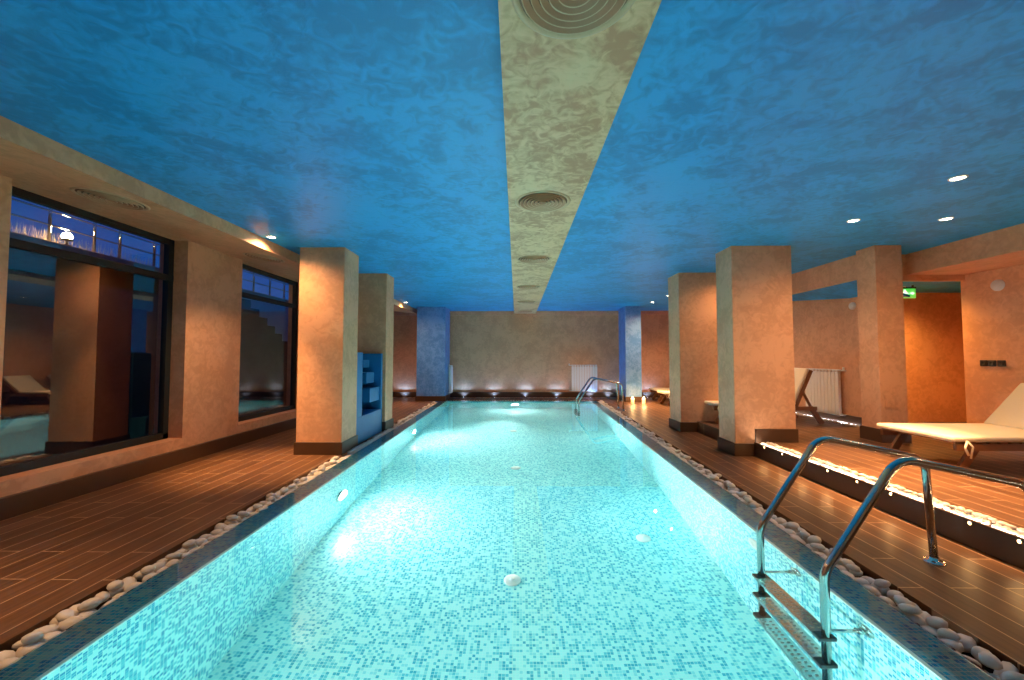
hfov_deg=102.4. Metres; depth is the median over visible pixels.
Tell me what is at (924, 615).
pebble
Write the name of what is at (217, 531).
pebble
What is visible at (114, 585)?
pebble
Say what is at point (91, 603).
pebble
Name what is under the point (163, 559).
pebble
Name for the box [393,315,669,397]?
wall
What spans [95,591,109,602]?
pebble
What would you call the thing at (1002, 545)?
step riser
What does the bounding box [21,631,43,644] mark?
pebble
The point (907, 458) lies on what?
pool handrail
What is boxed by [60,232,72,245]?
lamp
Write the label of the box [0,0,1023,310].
ceiling
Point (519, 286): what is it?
air vent
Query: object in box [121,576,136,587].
pebble
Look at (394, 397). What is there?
pebbles
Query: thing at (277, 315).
wall
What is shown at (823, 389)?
radiator
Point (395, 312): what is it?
trim
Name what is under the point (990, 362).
socket
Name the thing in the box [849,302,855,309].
wall speaker
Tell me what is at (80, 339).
window pane
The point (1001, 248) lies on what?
bulkhead
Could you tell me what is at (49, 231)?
terrace railing
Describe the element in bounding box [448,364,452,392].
radiator
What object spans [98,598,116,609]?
pebble
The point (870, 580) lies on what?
pebble
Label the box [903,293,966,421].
wall
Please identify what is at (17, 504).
baseboard
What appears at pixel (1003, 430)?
sun lounger
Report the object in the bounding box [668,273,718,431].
column
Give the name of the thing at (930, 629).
pebble
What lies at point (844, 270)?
bulkhead
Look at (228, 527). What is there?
pebble
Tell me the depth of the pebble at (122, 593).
2.29 m
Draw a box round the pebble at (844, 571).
[842,570,854,577]
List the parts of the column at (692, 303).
baseboard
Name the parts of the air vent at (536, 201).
plate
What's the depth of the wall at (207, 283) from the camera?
5.24 m
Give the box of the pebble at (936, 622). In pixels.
[925,616,947,628]
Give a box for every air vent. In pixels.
[69,187,150,210]
[242,252,284,262]
[511,0,635,38]
[515,191,570,211]
[516,285,540,288]
[517,255,551,262]
[517,300,535,302]
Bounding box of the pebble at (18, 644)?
[12,640,23,649]
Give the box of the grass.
[10,222,158,266]
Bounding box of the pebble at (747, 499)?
[744,497,753,502]
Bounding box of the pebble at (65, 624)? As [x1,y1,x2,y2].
[58,616,83,631]
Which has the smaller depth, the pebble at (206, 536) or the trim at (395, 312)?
the pebble at (206, 536)
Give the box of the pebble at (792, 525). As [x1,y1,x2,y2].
[786,522,799,529]
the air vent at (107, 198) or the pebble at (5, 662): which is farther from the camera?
the air vent at (107, 198)
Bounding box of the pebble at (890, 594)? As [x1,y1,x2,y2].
[887,590,903,601]
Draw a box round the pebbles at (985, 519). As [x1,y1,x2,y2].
[761,442,1023,537]
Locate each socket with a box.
[980,360,987,365]
[988,360,995,365]
[997,360,1005,366]
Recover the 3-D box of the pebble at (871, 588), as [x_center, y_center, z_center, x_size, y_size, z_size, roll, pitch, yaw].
[2.048,1.440,2.354,0.092,0.067,0.083,-2,-3,34]
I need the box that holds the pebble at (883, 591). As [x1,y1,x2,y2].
[870,582,889,595]
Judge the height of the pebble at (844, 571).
0.050 m
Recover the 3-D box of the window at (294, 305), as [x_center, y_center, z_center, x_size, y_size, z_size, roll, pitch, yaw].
[-4.231,0.058,7.084,0.088,2.468,1.885,0,-2,1]
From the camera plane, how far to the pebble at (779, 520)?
3.32 m
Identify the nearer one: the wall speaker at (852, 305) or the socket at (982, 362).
the socket at (982, 362)
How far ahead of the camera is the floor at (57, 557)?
3.09 m
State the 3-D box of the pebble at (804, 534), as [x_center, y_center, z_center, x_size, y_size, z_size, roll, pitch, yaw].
[2.132,1.417,3.000,0.066,0.048,0.066,1,-2,-18]
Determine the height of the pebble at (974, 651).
0.063 m
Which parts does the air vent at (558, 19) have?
plate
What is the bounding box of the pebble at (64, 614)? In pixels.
[55,609,76,621]
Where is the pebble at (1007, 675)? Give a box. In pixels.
[1000,671,1023,679]
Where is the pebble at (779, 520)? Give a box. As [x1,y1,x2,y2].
[774,517,786,523]
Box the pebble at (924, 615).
[919,611,930,626]
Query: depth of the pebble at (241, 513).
3.40 m
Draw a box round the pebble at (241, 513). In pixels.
[238,511,249,515]
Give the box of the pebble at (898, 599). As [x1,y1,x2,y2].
[893,595,910,603]
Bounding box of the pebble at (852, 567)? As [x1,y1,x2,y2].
[846,564,859,571]
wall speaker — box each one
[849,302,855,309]
[990,279,1004,290]
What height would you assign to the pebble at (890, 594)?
0.054 m
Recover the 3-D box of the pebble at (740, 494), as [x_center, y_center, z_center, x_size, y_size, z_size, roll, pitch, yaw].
[2.177,1.458,3.889,0.084,0.050,0.069,1,-2,-12]
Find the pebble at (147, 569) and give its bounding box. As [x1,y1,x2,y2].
[140,565,155,573]
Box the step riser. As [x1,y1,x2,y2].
[754,442,1023,568]
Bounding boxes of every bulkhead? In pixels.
[0,115,416,313]
[792,255,856,294]
[906,223,1023,274]
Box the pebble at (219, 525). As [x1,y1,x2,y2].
[214,523,226,529]
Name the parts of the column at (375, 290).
baseboard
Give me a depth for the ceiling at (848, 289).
6.77 m
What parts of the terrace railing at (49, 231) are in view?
post, post, post, post, post, post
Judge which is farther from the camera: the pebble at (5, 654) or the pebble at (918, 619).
the pebble at (918, 619)
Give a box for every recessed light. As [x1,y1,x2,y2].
[266,235,276,238]
[846,218,860,222]
[938,217,953,220]
[947,174,968,180]
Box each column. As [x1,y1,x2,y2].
[293,247,358,457]
[357,273,393,431]
[415,307,449,401]
[618,306,642,401]
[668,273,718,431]
[716,246,798,455]
[856,245,911,442]
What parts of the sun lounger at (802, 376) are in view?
seat mattress, rail, mattress, backrest frame, leg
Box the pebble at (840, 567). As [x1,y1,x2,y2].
[836,564,847,570]
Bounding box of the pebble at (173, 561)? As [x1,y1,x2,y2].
[164,559,178,566]
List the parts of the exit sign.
panel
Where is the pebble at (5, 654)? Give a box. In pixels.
[0,650,15,661]
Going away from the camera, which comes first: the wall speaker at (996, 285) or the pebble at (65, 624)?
the pebble at (65, 624)
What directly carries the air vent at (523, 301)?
attached to the ceiling strip
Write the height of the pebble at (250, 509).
0.063 m
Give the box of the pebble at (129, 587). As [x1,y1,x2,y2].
[123,582,142,591]
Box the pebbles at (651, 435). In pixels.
[372,400,663,441]
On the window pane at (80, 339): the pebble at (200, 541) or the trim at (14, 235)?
the trim at (14, 235)
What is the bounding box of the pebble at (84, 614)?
[78,608,96,617]
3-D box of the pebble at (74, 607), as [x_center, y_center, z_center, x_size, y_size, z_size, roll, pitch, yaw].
[-2.281,1.425,2.153,0.086,0.069,0.090,0,-2,-2]
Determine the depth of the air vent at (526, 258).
5.85 m
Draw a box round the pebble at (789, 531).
[782,528,795,534]
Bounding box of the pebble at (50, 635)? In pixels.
[38,631,60,642]
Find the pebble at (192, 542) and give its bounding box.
[182,539,196,547]
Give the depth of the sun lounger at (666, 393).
11.24 m
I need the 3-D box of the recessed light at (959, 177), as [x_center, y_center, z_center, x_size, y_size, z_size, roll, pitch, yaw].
[3.708,-1.345,3.426,0.122,0.010,0.122,0,-2,1]
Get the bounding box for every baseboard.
[0,418,295,520]
[393,392,664,397]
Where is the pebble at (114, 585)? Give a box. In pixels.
[106,580,123,590]
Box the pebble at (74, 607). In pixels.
[69,603,82,612]
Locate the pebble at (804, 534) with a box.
[800,531,810,538]
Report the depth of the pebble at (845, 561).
2.63 m
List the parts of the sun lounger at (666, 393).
seat mattress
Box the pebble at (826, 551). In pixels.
[818,548,829,556]
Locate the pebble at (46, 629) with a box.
[33,624,60,634]
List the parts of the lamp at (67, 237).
lamp globe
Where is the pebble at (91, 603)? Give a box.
[77,597,101,611]
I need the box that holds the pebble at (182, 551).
[174,549,187,558]
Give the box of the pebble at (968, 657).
[964,655,981,666]
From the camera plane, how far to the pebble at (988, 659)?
1.75 m
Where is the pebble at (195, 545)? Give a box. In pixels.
[180,544,197,551]
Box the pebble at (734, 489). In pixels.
[728,488,739,491]
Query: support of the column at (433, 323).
on the floor at (57, 557)
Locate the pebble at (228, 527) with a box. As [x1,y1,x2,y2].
[223,525,235,530]
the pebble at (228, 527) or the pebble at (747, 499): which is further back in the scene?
the pebble at (747, 499)
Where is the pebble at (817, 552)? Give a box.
[814,551,825,555]
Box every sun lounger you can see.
[649,388,669,401]
[657,391,669,405]
[704,368,824,423]
[876,383,1023,467]
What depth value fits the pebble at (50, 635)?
1.94 m
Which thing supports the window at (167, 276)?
in the wall at (207, 283)
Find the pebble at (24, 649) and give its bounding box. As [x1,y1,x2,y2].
[15,642,43,657]
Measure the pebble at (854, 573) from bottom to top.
0.048 m
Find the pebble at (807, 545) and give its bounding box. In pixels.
[805,544,817,550]
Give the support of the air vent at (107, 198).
attached to the bulkhead at (36, 163)
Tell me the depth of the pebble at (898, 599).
2.18 m
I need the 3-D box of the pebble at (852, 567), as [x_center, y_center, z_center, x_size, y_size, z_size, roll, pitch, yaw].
[2.115,1.411,2.554,0.057,0.041,0.073,0,-2,-9]
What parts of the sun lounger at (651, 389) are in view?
seat mattress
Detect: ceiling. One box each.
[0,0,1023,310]
[792,280,960,300]
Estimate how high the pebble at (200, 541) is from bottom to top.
0.075 m
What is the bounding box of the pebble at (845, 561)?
[837,558,854,571]
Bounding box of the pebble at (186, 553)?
[179,552,191,559]
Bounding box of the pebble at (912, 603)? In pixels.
[895,600,918,607]
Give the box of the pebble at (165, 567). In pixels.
[155,566,166,572]
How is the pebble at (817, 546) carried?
on the pebble at (807, 545)
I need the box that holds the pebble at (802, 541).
[791,535,805,544]
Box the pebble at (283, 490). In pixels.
[280,487,288,493]
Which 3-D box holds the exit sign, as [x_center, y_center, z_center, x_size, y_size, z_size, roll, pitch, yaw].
[6.038,-0.744,6.354,0.330,0.200,0.040,0,-2,7]
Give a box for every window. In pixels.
[0,186,174,476]
[238,264,297,421]
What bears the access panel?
attached to the column at (879, 267)
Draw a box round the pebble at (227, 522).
[224,520,237,524]
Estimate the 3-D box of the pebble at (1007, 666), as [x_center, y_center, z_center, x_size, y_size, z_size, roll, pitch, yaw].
[2.107,1.417,1.757,0.110,0.060,0.066,1,-3,-24]
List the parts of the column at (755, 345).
baseboard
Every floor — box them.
[0,398,1023,673]
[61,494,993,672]
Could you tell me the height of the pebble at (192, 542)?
0.047 m
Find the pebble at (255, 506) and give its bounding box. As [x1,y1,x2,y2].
[252,504,262,508]
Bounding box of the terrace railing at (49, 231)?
[11,198,287,298]
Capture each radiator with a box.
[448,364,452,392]
[569,364,596,390]
[805,367,846,415]
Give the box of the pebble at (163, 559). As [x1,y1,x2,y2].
[156,558,172,562]
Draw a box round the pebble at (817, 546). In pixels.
[810,543,825,550]
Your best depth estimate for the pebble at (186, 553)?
2.73 m
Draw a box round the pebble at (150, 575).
[142,573,157,581]
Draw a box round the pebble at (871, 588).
[863,584,880,595]
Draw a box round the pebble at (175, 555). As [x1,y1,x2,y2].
[165,552,181,558]
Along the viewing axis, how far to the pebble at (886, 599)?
2.24 m
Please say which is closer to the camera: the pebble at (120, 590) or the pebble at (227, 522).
the pebble at (120, 590)
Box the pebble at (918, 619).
[907,614,926,625]
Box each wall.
[0,175,298,497]
[242,297,287,340]
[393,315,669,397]
[792,297,861,425]
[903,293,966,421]
[960,264,1023,422]
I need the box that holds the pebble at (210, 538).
[207,535,219,540]
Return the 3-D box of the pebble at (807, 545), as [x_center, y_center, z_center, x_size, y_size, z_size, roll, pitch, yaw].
[2.085,1.458,2.870,0.070,0.052,0.093,-1,-2,16]
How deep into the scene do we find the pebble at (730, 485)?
4.14 m
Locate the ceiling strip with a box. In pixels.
[498,0,661,313]
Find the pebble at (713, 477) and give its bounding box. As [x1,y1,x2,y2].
[709,475,718,479]
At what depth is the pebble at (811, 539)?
2.90 m
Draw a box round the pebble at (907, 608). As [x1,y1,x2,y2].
[897,603,922,614]
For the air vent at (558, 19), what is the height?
0.018 m
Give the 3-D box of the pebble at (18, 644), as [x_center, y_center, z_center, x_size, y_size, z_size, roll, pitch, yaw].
[-2.268,1.417,1.924,0.056,0.048,0.093,-1,-2,15]
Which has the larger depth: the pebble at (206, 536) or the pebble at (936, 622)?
the pebble at (206, 536)
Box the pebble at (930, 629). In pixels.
[922,625,941,637]
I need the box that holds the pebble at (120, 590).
[108,588,123,597]
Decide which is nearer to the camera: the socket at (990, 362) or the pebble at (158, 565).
the pebble at (158, 565)
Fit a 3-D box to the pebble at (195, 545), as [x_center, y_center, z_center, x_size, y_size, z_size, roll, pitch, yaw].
[-2.259,1.463,2.880,0.115,0.068,0.085,1,-3,-22]
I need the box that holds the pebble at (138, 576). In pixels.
[132,570,154,579]
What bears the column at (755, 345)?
on the floor at (57, 557)
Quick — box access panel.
[885,395,898,408]
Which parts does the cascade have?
panel, panel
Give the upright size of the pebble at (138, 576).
0.069 m
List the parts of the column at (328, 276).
baseboard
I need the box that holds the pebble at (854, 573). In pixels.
[849,570,862,575]
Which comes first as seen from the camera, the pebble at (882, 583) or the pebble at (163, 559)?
the pebble at (882, 583)
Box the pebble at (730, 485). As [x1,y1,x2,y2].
[726,482,735,487]
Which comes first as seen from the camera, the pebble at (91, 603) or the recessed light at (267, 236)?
the pebble at (91, 603)
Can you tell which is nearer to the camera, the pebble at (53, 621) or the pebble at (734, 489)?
the pebble at (53, 621)
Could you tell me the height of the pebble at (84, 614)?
0.078 m
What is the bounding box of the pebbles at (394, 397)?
[394,397,601,397]
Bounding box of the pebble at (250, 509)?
[246,506,254,512]
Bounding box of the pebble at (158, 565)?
[153,561,166,571]
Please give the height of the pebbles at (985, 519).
0.060 m
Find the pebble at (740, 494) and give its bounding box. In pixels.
[738,491,746,496]
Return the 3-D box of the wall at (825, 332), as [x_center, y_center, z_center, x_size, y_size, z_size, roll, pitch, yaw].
[5.780,0.355,9.947,0.280,2.910,6.700,0,-2,1]
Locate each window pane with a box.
[0,247,158,465]
[238,298,287,415]
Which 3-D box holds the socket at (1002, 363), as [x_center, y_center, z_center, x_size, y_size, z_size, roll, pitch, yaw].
[6.535,0.312,5.502,0.020,0.084,0.092,0,-2,1]
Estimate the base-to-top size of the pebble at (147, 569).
0.042 m
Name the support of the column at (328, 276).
on the floor at (57, 557)
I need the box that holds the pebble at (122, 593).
[112,592,125,598]
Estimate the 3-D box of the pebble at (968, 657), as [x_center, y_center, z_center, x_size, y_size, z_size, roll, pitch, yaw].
[2.011,1.419,1.823,0.092,0.046,0.054,-2,-3,34]
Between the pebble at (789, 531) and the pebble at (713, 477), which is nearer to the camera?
the pebble at (789, 531)
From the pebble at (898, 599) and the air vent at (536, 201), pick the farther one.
the air vent at (536, 201)
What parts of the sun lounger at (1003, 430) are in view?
rail, leg, seat mattress, leg, rail, mattress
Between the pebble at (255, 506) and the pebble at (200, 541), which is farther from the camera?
the pebble at (255, 506)
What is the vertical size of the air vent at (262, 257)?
0.070 m
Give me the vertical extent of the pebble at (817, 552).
0.051 m
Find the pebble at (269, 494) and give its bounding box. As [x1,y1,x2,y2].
[266,493,275,498]
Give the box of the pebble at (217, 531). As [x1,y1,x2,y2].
[210,529,222,534]
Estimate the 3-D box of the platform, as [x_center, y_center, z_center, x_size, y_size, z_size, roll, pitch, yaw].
[5.753,1.335,3.000,5.200,0.180,10.700,0,-2,1]
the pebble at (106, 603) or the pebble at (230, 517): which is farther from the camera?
the pebble at (230, 517)
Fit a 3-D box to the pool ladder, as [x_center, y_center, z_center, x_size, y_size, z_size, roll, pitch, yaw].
[2.167,1.713,10.253,1.203,1.562,0.616,0,-2,1]
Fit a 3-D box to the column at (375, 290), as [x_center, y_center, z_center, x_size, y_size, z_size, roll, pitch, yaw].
[-2.540,0.230,7.506,0.661,2.860,0.466,0,-2,1]
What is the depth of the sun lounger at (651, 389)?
12.16 m
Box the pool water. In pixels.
[0,401,998,679]
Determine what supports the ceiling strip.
attached to the ceiling at (374, 130)
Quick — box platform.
[697,415,1023,533]
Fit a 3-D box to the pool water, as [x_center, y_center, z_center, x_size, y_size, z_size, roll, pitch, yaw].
[0.093,1.570,6.315,4.663,0.001,12.060,0,-2,1]
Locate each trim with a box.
[10,231,288,302]
[394,311,667,314]
[902,254,964,281]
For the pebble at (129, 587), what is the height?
0.065 m
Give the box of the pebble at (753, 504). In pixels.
[748,502,758,507]
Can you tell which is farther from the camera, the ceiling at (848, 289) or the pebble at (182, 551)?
the ceiling at (848, 289)
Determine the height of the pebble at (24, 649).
0.077 m
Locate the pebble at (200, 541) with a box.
[196,538,207,546]
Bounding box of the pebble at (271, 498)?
[267,496,274,501]
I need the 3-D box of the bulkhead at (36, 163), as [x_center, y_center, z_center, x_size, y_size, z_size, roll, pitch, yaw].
[-3.809,-1.209,5.445,1.400,0.155,15.050,0,-2,1]
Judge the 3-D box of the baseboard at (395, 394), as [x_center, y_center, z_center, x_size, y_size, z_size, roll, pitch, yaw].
[0.902,1.765,13.305,9.650,0.170,0.060,0,-2,1]
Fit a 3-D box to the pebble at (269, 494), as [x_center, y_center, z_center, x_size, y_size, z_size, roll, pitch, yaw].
[-2.252,1.458,3.853,0.073,0.053,0.077,-2,-3,36]
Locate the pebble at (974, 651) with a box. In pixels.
[971,646,990,661]
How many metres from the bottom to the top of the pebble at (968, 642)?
0.066 m
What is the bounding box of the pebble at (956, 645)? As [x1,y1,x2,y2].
[940,638,963,652]
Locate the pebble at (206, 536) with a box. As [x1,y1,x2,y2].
[199,534,212,538]
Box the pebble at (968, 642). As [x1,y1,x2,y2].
[957,633,976,652]
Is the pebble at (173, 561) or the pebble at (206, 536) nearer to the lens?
the pebble at (173, 561)
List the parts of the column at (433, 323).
baseboard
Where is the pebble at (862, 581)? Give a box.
[853,577,869,584]
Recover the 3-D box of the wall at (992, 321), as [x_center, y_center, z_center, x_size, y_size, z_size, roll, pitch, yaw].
[7.407,0.020,1.820,1.850,2.910,8.290,0,-2,1]
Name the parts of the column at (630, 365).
baseboard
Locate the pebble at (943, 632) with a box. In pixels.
[937,628,960,640]
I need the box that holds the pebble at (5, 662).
[0,657,17,668]
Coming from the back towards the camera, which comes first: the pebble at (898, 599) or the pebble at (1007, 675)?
the pebble at (898, 599)
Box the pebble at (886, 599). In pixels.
[879,596,895,605]
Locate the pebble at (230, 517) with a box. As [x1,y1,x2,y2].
[226,515,237,520]
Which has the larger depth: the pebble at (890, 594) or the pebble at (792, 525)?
the pebble at (792, 525)
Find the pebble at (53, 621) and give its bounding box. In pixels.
[49,611,79,624]
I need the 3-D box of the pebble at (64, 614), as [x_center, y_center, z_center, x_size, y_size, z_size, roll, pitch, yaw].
[-2.248,1.389,2.078,0.092,0.042,0.069,-1,-2,17]
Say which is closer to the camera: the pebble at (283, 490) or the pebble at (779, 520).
the pebble at (779, 520)
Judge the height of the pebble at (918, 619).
0.046 m
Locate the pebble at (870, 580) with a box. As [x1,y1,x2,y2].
[860,576,874,583]
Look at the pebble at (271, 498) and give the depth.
3.75 m
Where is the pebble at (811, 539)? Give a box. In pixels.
[807,535,821,543]
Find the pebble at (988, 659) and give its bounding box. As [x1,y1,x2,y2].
[978,651,1002,669]
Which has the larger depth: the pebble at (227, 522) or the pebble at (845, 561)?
the pebble at (227, 522)
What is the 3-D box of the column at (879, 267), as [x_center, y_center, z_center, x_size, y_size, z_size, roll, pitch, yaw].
[5.016,0.151,5.589,0.386,2.860,0.346,0,-2,1]
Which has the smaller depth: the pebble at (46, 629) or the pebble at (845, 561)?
the pebble at (46, 629)
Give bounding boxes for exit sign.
[903,285,915,297]
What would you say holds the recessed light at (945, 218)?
in the ceiling at (374, 130)
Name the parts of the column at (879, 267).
baseboard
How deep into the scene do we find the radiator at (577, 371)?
13.24 m
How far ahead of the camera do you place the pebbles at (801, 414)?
7.10 m
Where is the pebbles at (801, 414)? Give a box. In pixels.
[796,413,859,426]
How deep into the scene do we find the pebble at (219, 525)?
3.21 m
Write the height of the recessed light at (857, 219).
0.010 m
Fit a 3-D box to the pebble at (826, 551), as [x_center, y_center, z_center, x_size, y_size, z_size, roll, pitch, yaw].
[2.151,1.461,2.837,0.076,0.058,0.076,2,-3,-38]
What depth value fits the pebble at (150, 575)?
2.47 m
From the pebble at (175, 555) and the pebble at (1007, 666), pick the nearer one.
the pebble at (1007, 666)
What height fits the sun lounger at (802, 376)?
0.952 m
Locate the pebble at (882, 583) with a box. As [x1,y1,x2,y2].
[874,579,890,587]
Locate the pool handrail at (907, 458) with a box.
[756,436,1023,618]
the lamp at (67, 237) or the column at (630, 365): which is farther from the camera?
the column at (630, 365)
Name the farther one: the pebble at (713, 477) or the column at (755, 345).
the column at (755, 345)
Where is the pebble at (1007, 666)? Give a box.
[993,661,1018,675]
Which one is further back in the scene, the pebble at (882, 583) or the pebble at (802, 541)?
the pebble at (802, 541)
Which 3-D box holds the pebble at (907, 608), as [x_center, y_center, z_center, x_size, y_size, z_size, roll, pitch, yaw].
[2.043,1.382,2.117,0.094,0.046,0.056,-2,-3,40]
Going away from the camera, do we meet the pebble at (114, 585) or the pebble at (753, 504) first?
the pebble at (114, 585)
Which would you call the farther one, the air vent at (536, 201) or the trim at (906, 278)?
the trim at (906, 278)

